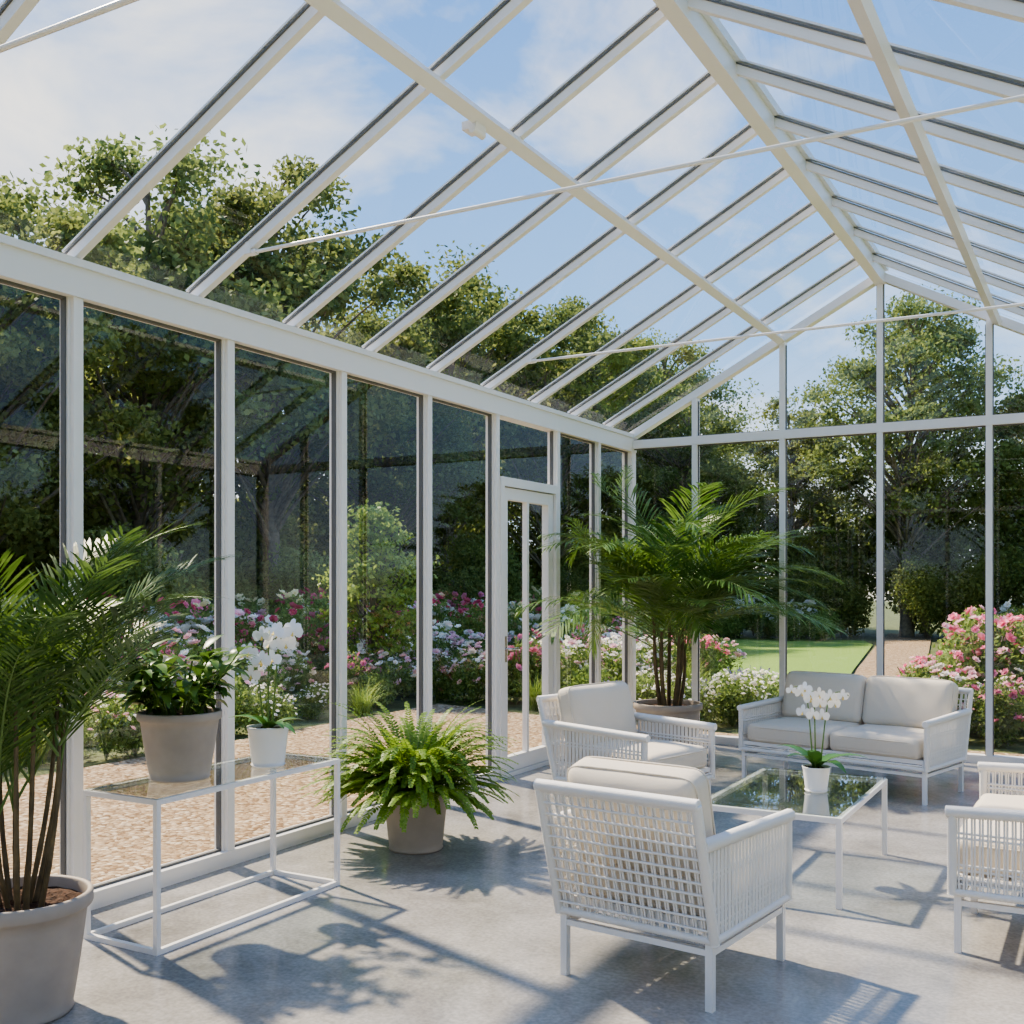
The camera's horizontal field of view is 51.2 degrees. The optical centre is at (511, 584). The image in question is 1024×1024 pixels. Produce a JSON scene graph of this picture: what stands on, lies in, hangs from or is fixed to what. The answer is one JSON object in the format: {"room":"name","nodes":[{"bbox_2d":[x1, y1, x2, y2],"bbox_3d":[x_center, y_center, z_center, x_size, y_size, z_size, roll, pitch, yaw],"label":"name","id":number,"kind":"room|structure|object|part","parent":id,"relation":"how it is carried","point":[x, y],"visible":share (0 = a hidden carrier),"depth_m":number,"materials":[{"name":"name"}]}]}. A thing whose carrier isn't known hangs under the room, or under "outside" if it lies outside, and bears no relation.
{"room":"sunroom","nodes":[
{"label":"sunroom","id":0,"kind":"room"},
{"bbox_2d":[0,874,93,1023],"bbox_3d":[-1.730,1.290,3.751,0.490,0.420,0.490,0,0,29],"label":"pot","id":1,"kind":"object","parent":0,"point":[42,931],"depth_m":3.62,"materials":[{"name":"beige ceramic"}]},
{"bbox_2d":[0,233,637,909],"bbox_3d":[-1.622,0.010,5.604,0.150,2.980,11.556,0,0,29],"label":"wall","id":2,"kind":"structure","parent":0,"point":[77,283],"depth_m":5.87,"materials":[{"name":"white metal"}]},
{"bbox_2d":[500,476,558,779],"bbox_3d":[0.123,0.330,8.683,0.157,2.340,0.992,0,0,29],"label":"door","id":3,"kind":"structure","parent":2,"relation":"in","point":[508,482],"depth_m":8.44,"materials":[{"name":"white metal"}]},
{"bbox_3d":[-0.004,0.500,8.366,0.070,0.200,0.140,0,0,29],"label":"handle","id":4,"kind":"part","parent":3,"relation":"part of","materials":[{"name":"silver metal"}]},
{"bbox_2d":[505,487,552,772],"bbox_3d":[0.109,0.351,8.691,0.062,2.229,0.868,0,0,29],"label":"door leaf","id":5,"kind":"structure","parent":3,"relation":"attached to","point":[526,757],"depth_m":8.68,"materials":[{"name":"white metal"}]},
{"bbox_2d":[386,791,448,854],"bbox_3d":[-0.548,1.330,6.091,0.388,0.340,0.388,0,0,29],"label":"pot","id":6,"kind":"object","parent":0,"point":[424,834],"depth_m":5.95,"materials":[{"name":"beige ceramic"}]},
{"bbox_2d":[0,0,1023,426],"bbox_3d":[0.464,-2.133,4.438,4.880,1.347,11.400,0,0,29],"label":"roof frame","id":7,"kind":"structure","parent":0,"point":[698,23],"depth_m":5.76,"materials":[{"name":"white metal"}]},
{"bbox_2d":[0,0,1023,363],"bbox_3d":[-0.048,-1.932,3.521,4.060,0.576,7.945,0,0,29],"label":"rods","id":8,"kind":"object","parent":7,"relation":"attached to","point":[476,129],"visible":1,"depth_m":4.44,"materials":[{"name":"white metal"}]},
{"bbox_2d":[49,742,1023,1023],"bbox_3d":[0.464,1.600,4.438,4.980,0.200,11.600,0,0,29],"label":"floor","id":9,"kind":"structure","parent":0,"point":[467,931],"depth_m":4.45,"materials":[{"name":"concrete"}]},
{"bbox_2d":[0,519,243,1023],"bbox_3d":[-1.709,0.633,3.751,1.466,1.733,1.506,0,0,-11],"label":"areca palm","id":10,"kind":"object","parent":9,"relation":"on","point":[43,914],"visible":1,"depth_m":3.62,"materials":[{"name":"green plant"}]},
{"bbox_2d":[83,752,339,955],"bbox_3d":[-1.339,1.181,4.941,0.440,0.638,1.180,0,0,29],"label":"plant stand","id":11,"kind":"object","parent":9,"relation":"on","point":[315,761],"visible":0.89,"depth_m":4.73,"materials":[{"name":"white metal"}]},
{"bbox_2d":[108,634,261,782],"bbox_3d":[-1.450,0.543,4.736,0.681,0.637,0.737,0,0,-4],"label":"potted leafy plant","id":12,"kind":"object","parent":11,"relation":"on","point":[179,741],"visible":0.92,"depth_m":4.65,"materials":[{"name":"green plant"}]},
{"bbox_3d":[-1.482,0.711,4.769,0.367,0.300,0.367,0,0,29],"label":"pot","id":13,"kind":"part","parent":12,"relation":"part of","materials":[{"name":"beige ceramic"}]},
{"bbox_2d":[225,619,303,767],"bbox_3d":[-1.150,0.511,5.098,0.379,0.701,0.317,0,0,29],"label":"potted orchid","id":14,"kind":"object","parent":11,"relation":"on","point":[267,739],"visible":0.95,"depth_m":5.04,"materials":[{"name":"white plant"}]},
{"bbox_3d":[-1.162,0.766,5.094,0.200,0.190,0.200,0,0,29],"label":"pot","id":15,"kind":"part","parent":14,"relation":"part of","materials":[{"name":"white ceramic"}]},
{"bbox_3d":[-1.339,0.866,4.941,0.430,0.008,1.170,0,0,29],"label":"glass","id":16,"kind":"part","parent":11,"relation":"part of","materials":[{"name":"clear glass"}]},
{"bbox_2d":[299,699,518,854],"bbox_3d":[-0.564,1.068,6.067,1.223,0.864,1.236,0,0,7],"label":"potted fern","id":17,"kind":"object","parent":9,"relation":"on","point":[413,785],"visible":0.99,"depth_m":5.91,"materials":[{"name":"green plant"}]},
{"bbox_2d":[536,681,716,811],"bbox_3d":[0.743,1.077,6.992,0.900,0.846,0.792,0,0,43],"label":"wicker armchair","id":18,"kind":"object","parent":9,"relation":"on","point":[597,719],"visible":0.7,"depth_m":6.93,"materials":[{"name":"white metal"}]},
{"bbox_2d":[557,681,636,745],"bbox_3d":[0.575,0.862,7.149,0.253,0.415,0.643,0,0,43],"label":"cushion","id":19,"kind":"object","parent":18,"relation":"on","point":[608,705],"depth_m":7.03,"materials":[{"name":"beige fabric"}]},
{"bbox_3d":[0.790,1.343,6.948,0.710,0.314,0.728,0,0,43],"label":"frame","id":20,"kind":"part","parent":18,"relation":"part of","materials":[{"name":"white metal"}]},
{"bbox_2d":[564,739,706,768],"bbox_3d":[0.801,1.115,6.937,0.713,0.185,0.646,0,0,43],"label":"seat cushion","id":21,"kind":"object","parent":18,"relation":"on","point":[659,751],"depth_m":6.79,"materials":[{"name":"beige fabric"}]},
{"bbox_2d":[533,756,795,1012],"bbox_3d":[0.603,1.077,4.149,0.702,0.846,0.860,0,0,36],"label":"wicker armchair","id":22,"kind":"object","parent":9,"relation":"on","point":[648,848],"visible":1,"depth_m":3.89,"materials":[{"name":"white wicker"}]},
{"bbox_2d":[577,858,704,915],"bbox_3d":[0.650,1.115,4.213,0.557,0.185,0.674,0,0,36],"label":"seat cushion","id":23,"kind":"object","parent":22,"relation":"on","point":[584,859],"depth_m":3.93,"materials":[{"name":"beige fabric"}]},
{"bbox_2d":[567,756,715,877],"bbox_3d":[0.479,0.862,3.979,0.553,0.415,0.252,0,0,36],"label":"cushion","id":24,"kind":"object","parent":22,"relation":"on","point":[633,775],"depth_m":3.88,"materials":[{"name":"beige fabric"}]},
{"bbox_3d":[0.641,1.343,4.201,0.638,0.314,0.670,0,0,36],"label":"frame","id":25,"kind":"part","parent":22,"relation":"part of","materials":[{"name":"white metal"}]},
{"bbox_2d":[513,464,847,744],"bbox_3d":[1.551,0.167,8.752,2.355,2.666,2.701,0,0,29],"label":"palm","id":26,"kind":"object","parent":9,"relation":"on","point":[654,581],"visible":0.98,"depth_m":9.10,"materials":[{"name":"green plant"}]},
{"bbox_2d":[711,768,886,909],"bbox_3d":[1.501,1.286,5.617,0.700,0.428,1.170,0,0,29],"label":"coffee table","id":27,"kind":"object","parent":9,"relation":"on","point":[881,783],"visible":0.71,"depth_m":5.47,"materials":[{"name":"white metal"}]},
{"bbox_2d":[777,682,866,792],"bbox_3d":[1.615,0.789,5.583,0.408,0.563,0.436,0,0,-1],"label":"potted orchid","id":28,"kind":"object","parent":27,"relation":"on","point":[816,774],"visible":1,"depth_m":5.51,"materials":[{"name":"white plant"}]},
{"bbox_3d":[1.581,1.004,5.555,0.144,0.133,0.144,0,0,29],"label":"pot","id":29,"kind":"part","parent":28,"relation":"part of","materials":[{"name":"white ceramic"}]},
{"bbox_2d":[737,671,973,805],"bbox_3d":[2.568,1.094,8.050,1.490,0.812,0.864,0,0,43],"label":"wicker sofa","id":30,"kind":"object","parent":9,"relation":"on","point":[912,720],"visible":0.96,"depth_m":7.87,"materials":[{"name":"white metal"}]},
{"bbox_3d":[2.526,1.349,8.005,1.428,0.301,0.682,0,0,43],"label":"frame","id":31,"kind":"part","parent":30,"relation":"part of","materials":[{"name":"white metal"}]},
{"bbox_2d":[945,762,1023,953],"bbox_3d":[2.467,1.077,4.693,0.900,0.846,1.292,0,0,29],"label":"wicker armchair","id":32,"kind":"object","parent":9,"relation":"on","point":[989,843],"visible":1,"depth_m":4.33,"materials":[{"name":"white wicker"}]},
{"bbox_3d":[2.411,1.343,4.724,0.710,0.314,1.228,0,0,29],"label":"frame","id":33,"kind":"part","parent":32,"relation":"part of","materials":[{"name":"white metal"}]},
{"bbox_2d":[629,272,1023,763],"bbox_3d":[3.245,-0.624,9.413,4.890,4.248,0.100,0,0,29],"label":"wall","id":34,"kind":"structure","parent":0,"point":[990,420],"depth_m":9.40,"materials":[{"name":"white metal"}]},
{"label":"outside","id":35,"kind":"structure","parent":0,"visible":0},
{"bbox_2d":[2,601,1023,781],"bbox_3d":[3.467,1.600,26.702,160.000,0.001,170.000,0,0,29],"label":"ground","id":36,"kind":"structure","parent":35,"point":[94,756],"depth_m":13.31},
{"bbox_2d":[0,289,13,323],"bbox_3d":[-10.420,-2.689,15.003,5.750,8.765,5.909,0,0,34],"label":"oak tree","id":37,"kind":"object","parent":36,"relation":"on","point":[6,305],"visible":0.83,"depth_m":16.54,"materials":[{"name":"green plant"}]},
{"bbox_2d":[0,179,190,552],"bbox_3d":[-8.803,-2.604,17.497,6.477,8.621,6.107,0,0,27],"label":"oak tree","id":38,"kind":"object","parent":36,"relation":"on","point":[13,475],"visible":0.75,"depth_m":17.49,"materials":[{"name":"green plant"}]},
{"bbox_2d":[10,200,320,526],"bbox_3d":[-9.423,-4.175,28.898,9.267,11.866,9.470,0,0,-7],"label":"oak tree","id":39,"kind":"object","parent":36,"relation":"on","point":[70,203],"visible":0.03,"depth_m":28.07,"materials":[{"name":"green plant"}]},
{"bbox_2d":[0,123,354,557],"bbox_3d":[-7.537,-3.597,21.077,8.523,10.679,8.341,0,0,-30],"label":"oak tree","id":40,"kind":"object","parent":36,"relation":"on","point":[164,252],"visible":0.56,"depth_m":20.20,"materials":[{"name":"green plant"}]},
{"bbox_2d":[0,450,541,618],"bbox_3d":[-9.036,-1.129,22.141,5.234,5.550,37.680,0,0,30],"label":"hedge","id":41,"kind":"object","parent":36,"relation":"on","point":[193,540],"visible":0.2,"depth_m":24.00,"materials":[{"name":"green plant"}]},
{"bbox_2d":[116,153,433,614],"bbox_3d":[-5.091,-4.022,24.079,7.079,11.514,6.754,0,0,-40],"label":"oak tree","id":42,"kind":"object","parent":36,"relation":"on","point":[273,502],"visible":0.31,"depth_m":23.44,"materials":[{"name":"green plant"}]},
{"bbox_2d":[0,520,588,621],"bbox_3d":[-7.419,0.063,15.593,3.142,3.126,37.937,0,0,29],"label":"hedge","id":43,"kind":"object","parent":36,"relation":"on","point":[471,580],"visible":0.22,"depth_m":21.36,"materials":[{"name":"green plant"}]},
{"bbox_2d":[253,288,432,506],"bbox_3d":[-5.952,-4.119,35.008,6.871,11.713,7.201,0,0,-31],"label":"oak tree","id":44,"kind":"object","parent":36,"relation":"on","point":[344,316],"visible":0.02,"depth_m":34.97,"materials":[{"name":"green plant"}]},
{"bbox_2d":[3,586,702,767],"bbox_3d":[-4.319,0.760,13.671,6.123,1.747,27.189,0,0,29],"label":"flower border","id":45,"kind":"object","parent":36,"relation":"on","point":[367,681],"visible":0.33,"depth_m":14.27,"materials":[{"name":"green plant"}]},
{"bbox_2d":[312,498,440,663],"bbox_3d":[-1.848,0.243,15.023,1.769,2.914,1.685,0,0,-35],"label":"young tree","id":46,"kind":"object","parent":36,"relation":"on","point":[372,567],"visible":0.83,"depth_m":14.70,"materials":[{"name":"green plant"}]},
{"bbox_2d":[277,300,493,589],"bbox_3d":[-3.243,-2.884,27.645,6.178,9.163,6.011,0,0,-42],"label":"oak tree","id":47,"kind":"object","parent":36,"relation":"on","point":[392,486],"visible":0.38,"depth_m":26.69,"materials":[{"name":"green plant"}]},
{"bbox_2d":[288,240,584,596],"bbox_3d":[-2.302,-4.217,31.628,8.451,11.928,8.963,0,0,39],"label":"oak tree","id":48,"kind":"object","parent":36,"relation":"on","point":[449,318],"visible":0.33,"depth_m":30.37,"materials":[{"name":"green plant"}]},
{"bbox_2d":[393,277,547,526],"bbox_3d":[-2.076,-4.931,41.015,8.756,13.346,8.998,0,0,-43],"label":"oak tree","id":49,"kind":"object","parent":36,"relation":"on","point":[517,510],"visible":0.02,"depth_m":40.33,"materials":[{"name":"green plant"}]},
{"bbox_2d":[436,300,675,568],"bbox_3d":[1.287,-3.694,35.124,8.680,10.877,8.495,0,0,-35],"label":"oak tree","id":50,"kind":"object","parent":36,"relation":"on","point":[533,468],"visible":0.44,"depth_m":33.86,"materials":[{"name":"green plant"}]},
{"bbox_2d":[510,350,608,531],"bbox_3d":[2.904,-4.559,47.224,8.948,12.630,9.490,0,0,-15],"label":"oak tree","id":51,"kind":"object","parent":36,"relation":"on","point":[566,350],"visible":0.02,"depth_m":46.68,"materials":[{"name":"green plant"}]},
{"bbox_2d":[514,295,691,540],"bbox_3d":[2.663,-4.506,39.620,7.689,12.507,7.337,0,0,30],"label":"oak tree","id":52,"kind":"object","parent":36,"relation":"on","point":[626,359],"visible":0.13,"depth_m":38.50,"materials":[{"name":"green plant"}]},
{"bbox_2d":[439,624,778,725],"bbox_3d":[2.077,1.097,15.208,5.311,1.067,6.540,0,0,29],"label":"flower border","id":53,"kind":"object","parent":36,"relation":"on","point":[722,694],"visible":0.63,"depth_m":14.05,"materials":[{"name":"green plant"}]},
{"bbox_2d":[572,328,767,529],"bbox_3d":[6.053,-4.346,42.639,7.972,12.151,8.192,0,0,-31],"label":"oak tree","id":54,"kind":"object","parent":36,"relation":"on","point":[696,380],"visible":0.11,"depth_m":41.73,"materials":[{"name":"green plant"}]},
{"bbox_2d":[588,394,778,632],"bbox_3d":[5.508,-2.250,34.852,6.178,7.910,6.313,0,0,7],"label":"oak tree","id":55,"kind":"object","parent":36,"relation":"on","point":[713,468],"visible":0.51,"depth_m":33.84,"materials":[{"name":"green plant"}]},
{"bbox_2d":[473,490,1023,635],"bbox_3d":[12.892,-0.886,32.666,37.578,5.056,5.125,0,0,29],"label":"hedge","id":56,"kind":"object","parent":36,"relation":"on","point":[856,557],"visible":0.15,"depth_m":32.66,"materials":[{"name":"green plant"}]},
{"bbox_2d":[514,530,1023,638],"bbox_3d":[12.517,-0.123,30.538,38.185,3.504,3.554,0,0,28],"label":"hedge","id":57,"kind":"object","parent":36,"relation":"on","point":[929,598],"visible":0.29,"depth_m":30.76,"materials":[{"name":"green plant"}]},
{"bbox_2d":[717,396,867,631],"bbox_3d":[9.036,-2.277,35.288,4.882,7.941,4.658,0,0,9],"label":"oak tree","id":58,"kind":"object","parent":36,"relation":"on","point":[795,448],"visible":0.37,"depth_m":34.53,"materials":[{"name":"green plant"}]},
{"bbox_2d":[602,593,1023,640],"bbox_3d":[11.338,0.868,28.720,31.062,1.530,2.659,0,0,29],"label":"hedge","id":59,"kind":"object","parent":36,"relation":"on","point":[768,625],"visible":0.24,"depth_m":30.51,"materials":[{"name":"green plant"}]},
{"bbox_2d":[787,478,867,551],"bbox_3d":[10.460,-1.164,36.663,3.480,5.660,3.320,0,0,-38],"label":"oak tree","id":60,"kind":"object","parent":36,"relation":"on","point":[835,493],"visible":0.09,"depth_m":36.36,"materials":[{"name":"green plant"}]},
{"bbox_2d":[774,284,1023,636],"bbox_3d":[11.992,-3.712,31.966,7.122,10.856,7.319,0,0,44],"label":"oak tree","id":61,"kind":"object","parent":36,"relation":"on","point":[914,473],"visible":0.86,"depth_m":30.92,"materials":[{"name":"green plant"}]},
{"bbox_2d":[859,438,983,633],"bbox_3d":[13.332,-1.554,34.538,4.345,6.445,4.228,0,0,4],"label":"oak tree","id":62,"kind":"object","parent":36,"relation":"on","point":[944,485],"visible":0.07,"depth_m":33.77,"materials":[{"name":"green plant"}]},
{"bbox_2d":[896,605,1023,747],"bbox_3d":[7.604,0.793,11.997,5.882,1.669,6.390,0,0,29],"label":"flower border","id":63,"kind":"object","parent":36,"relation":"on","point":[965,667],"visible":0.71,"depth_m":11.67,"materials":[{"name":"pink plant"}]},
{"bbox_2d":[967,389,1023,536],"bbox_3d":[16.156,-2.471,31.946,5.126,8.338,4.891,0,0,13],"label":"oak tree","id":64,"kind":"object","parent":36,"relation":"on","point":[1019,429],"visible":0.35,"depth_m":31.43,"materials":[{"name":"green plant"}]},
{"bbox_2d":[970,472,1023,520],"bbox_3d":[16.729,-1.353,33.735,4.290,6.055,4.549,0,0,-16],"label":"oak tree","id":65,"kind":"object","parent":36,"relation":"on","point":[1014,501],"visible":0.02,"depth_m":32.62,"materials":[{"name":"green plant"}]},
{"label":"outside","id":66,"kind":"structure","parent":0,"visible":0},
{"bbox_2d":[0,633,1023,884],"bbox_3d":[3.803,1.560,11.622,10.700,0.001,48.000,0,0,29],"label":"gravel path","id":67,"kind":"structure","parent":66,"point":[121,831],"depth_m":7.70,"materials":[{"name":"beige gravel"}]},
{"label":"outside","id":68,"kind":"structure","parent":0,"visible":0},
{"bbox_2d":[647,635,871,683],"bbox_3d":[0.856,1.560,25.412,16.700,0.001,16.800,0,0,29],"label":"lawn","id":69,"kind":"structure","parent":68,"point":[834,656],"depth_m":24.00,"materials":[{"name":"green plant"}]}
]}

